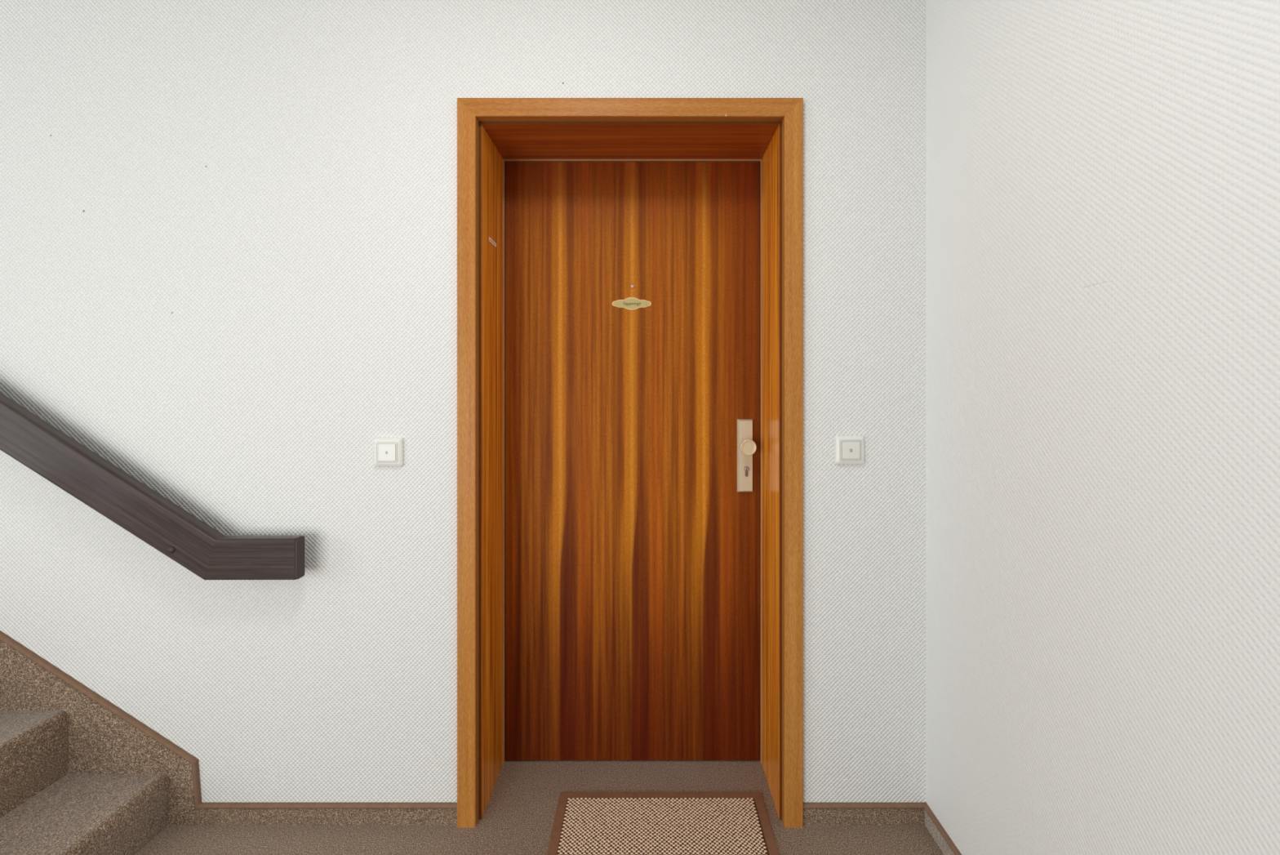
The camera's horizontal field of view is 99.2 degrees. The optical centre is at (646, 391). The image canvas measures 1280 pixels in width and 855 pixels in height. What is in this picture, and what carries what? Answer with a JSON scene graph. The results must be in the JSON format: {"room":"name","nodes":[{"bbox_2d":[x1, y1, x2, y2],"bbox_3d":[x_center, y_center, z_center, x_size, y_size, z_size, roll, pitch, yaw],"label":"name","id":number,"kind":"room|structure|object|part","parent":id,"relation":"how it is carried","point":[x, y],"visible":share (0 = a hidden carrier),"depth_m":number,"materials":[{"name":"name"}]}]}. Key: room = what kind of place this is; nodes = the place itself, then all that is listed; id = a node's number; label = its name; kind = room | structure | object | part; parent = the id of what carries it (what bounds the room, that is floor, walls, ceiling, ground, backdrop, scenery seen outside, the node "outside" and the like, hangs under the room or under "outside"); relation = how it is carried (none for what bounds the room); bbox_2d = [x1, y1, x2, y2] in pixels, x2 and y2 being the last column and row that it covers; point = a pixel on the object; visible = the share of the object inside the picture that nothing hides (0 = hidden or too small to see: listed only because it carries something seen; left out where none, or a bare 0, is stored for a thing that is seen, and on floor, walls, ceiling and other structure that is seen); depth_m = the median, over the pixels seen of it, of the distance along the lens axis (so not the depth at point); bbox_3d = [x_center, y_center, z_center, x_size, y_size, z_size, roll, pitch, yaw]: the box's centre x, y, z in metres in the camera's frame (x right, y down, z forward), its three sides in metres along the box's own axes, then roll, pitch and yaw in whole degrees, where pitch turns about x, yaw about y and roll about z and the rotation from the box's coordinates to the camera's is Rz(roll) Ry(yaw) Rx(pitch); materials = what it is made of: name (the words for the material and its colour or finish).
{"room":"apartment stairwell landing","nodes":[
{"label":"apartment stairwell landing","id":0,"kind":"room"},
{"bbox_2d":[0,0,925,801],"bbox_3d":[-1.702,-0.925,1.720,4.996,4.300,0.340,0,0,0],"label":"wall","id":1,"kind":"structure","parent":0,"point":[228,228],"depth_m":1.55,"materials":[{"name":"paint"}]},
{"bbox_2d":[0,391,304,579],"bbox_3d":[-1.947,-0.098,1.506,2.006,1.212,0.087,0,0,0],"label":"handrail","id":2,"kind":"object","parent":1,"relation":"attached to","point":[209,553],"visible":1,"depth_m":1.47,"materials":[{"name":"brown wood"}]},
{"bbox_2d":[0,630,457,824],"bbox_3d":[-1.917,0.480,1.543,2.767,1.491,0.014,0,0,0],"label":"baseboard","id":3,"kind":"structure","parent":1,"relation":"attached to","point":[104,737],"depth_m":1.54,"materials":[{"name":"brown stone"}]},
{"bbox_2d":[373,437,404,466],"bbox_3d":[-0.732,0.171,1.542,0.083,0.082,0.016,0,0,0],"label":"button","id":4,"kind":"object","parent":1,"relation":"attached to","point":[388,451],"visible":1,"depth_m":1.54,"materials":[{"name":"white plastic"}]},
{"bbox_3d":[-0.732,0.171,1.539,0.058,0.057,0.004,0,0,0],"label":"frame","id":5,"kind":"part","parent":4,"relation":"part of","materials":[{"name":"white plastic"}]},
{"bbox_2d":[457,97,803,826],"bbox_3d":[-0.046,0.199,1.672,0.974,2.052,0.281,0,0,0],"label":"door frame","id":6,"kind":"structure","parent":1,"relation":"attached to","point":[491,132],"depth_m":1.56,"materials":[{"name":"brown wood"}]},
{"bbox_3d":[-0.507,0.199,1.547,0.052,2.052,0.030,0,0,0],"label":"casing","id":7,"kind":"part","parent":6,"relation":"part of","materials":[{"name":"brown wood"}]},
{"bbox_3d":[-0.046,-0.801,1.547,0.974,0.052,0.030,0,0,0],"label":"casing","id":8,"kind":"part","parent":6,"relation":"part of","materials":[{"name":"brown wood"}]},
{"bbox_3d":[0.415,0.199,1.547,0.052,2.052,0.030,0,0,0],"label":"casing","id":9,"kind":"part","parent":6,"relation":"part of","materials":[{"name":"brown wood"}]},
{"bbox_2d":[505,161,759,759],"bbox_3d":[-0.046,0.229,1.792,0.844,1.982,0.105,0,0,0],"label":"door","id":10,"kind":"structure","parent":1,"relation":"in","point":[633,288],"depth_m":1.80,"materials":[{"name":"brown wood"}]},
{"bbox_3d":[-0.049,-0.291,1.802,0.131,0.043,0.003,0,0,0],"label":"name plate","id":11,"kind":"part","parent":10,"relation":"part of","materials":[{"name":"gold metal"}]},
{"bbox_3d":[0.326,0.211,1.796,0.051,0.240,0.014,0,0,0],"label":"lock plate","id":12,"kind":"part","parent":10,"relation":"part of","materials":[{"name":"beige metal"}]},
{"bbox_3d":[0.327,0.178,1.764,0.052,0.052,0.049,0,0,0],"label":"knob","id":13,"kind":"part","parent":10,"relation":"part of","materials":[{"name":"beige metal"}]},
{"bbox_2d":[834,435,864,464],"bbox_3d":[0.577,0.165,1.542,0.083,0.082,0.016,0,0,0],"label":"button","id":14,"kind":"object","parent":1,"relation":"attached to","point":[848,449],"visible":1,"depth_m":1.54,"materials":[{"name":"white plastic"}]},
{"bbox_3d":[0.577,0.165,1.539,0.058,0.057,0.004,0,0,0],"label":"frame","id":15,"kind":"part","parent":14,"relation":"part of","materials":[{"name":"white plastic"}]},
{"bbox_2d":[803,801,926,824],"bbox_3d":[0.619,1.196,1.544,0.355,0.058,0.012,0,0,0],"label":"baseboard","id":16,"kind":"structure","parent":1,"relation":"attached to","point":[814,812],"depth_m":1.54,"materials":[{"name":"brown stone"}]},
{"bbox_2d":[135,760,943,854],"bbox_3d":[-1.702,1.275,0.010,5.236,0.100,3.760,0,0,0],"label":"floor","id":17,"kind":"structure","parent":0,"point":[518,816],"depth_m":1.53,"materials":[{"name":"brown stone"}]},
{"bbox_2d":[0,710,168,854],"bbox_3d":[-2.175,0.796,1.020,1.651,0.857,1.040,0,0,0],"label":"staircase","id":18,"kind":"structure","parent":17,"relation":"on","point":[46,808],"depth_m":1.43,"materials":[{"name":"brown stone"}]},
{"bbox_2d":[546,791,779,854],"bbox_3d":[0.044,1.222,1.465,0.616,0.006,0.400,0,0,0],"label":"doormat","id":19,"kind":"object","parent":17,"relation":"on","point":[585,823],"visible":1,"depth_m":1.54,"materials":[{"name":"beige fabric"}]},
{"bbox_2d":[925,0,1279,854],"bbox_3d":[0.856,-0.925,0.070,0.120,4.300,3.640,0,0,0],"label":"wall","id":20,"kind":"structure","parent":0,"point":[1103,176],"depth_m":0.94,"materials":[{"name":"paint"}]},
{"bbox_2d":[924,803,961,854],"bbox_3d":[0.790,1.196,-0.103,0.012,0.058,3.294,0,0,0],"label":"baseboard","id":21,"kind":"structure","parent":20,"relation":"attached to","point":[939,833],"depth_m":1.47,"materials":[{"name":"brown stone"}]}
]}

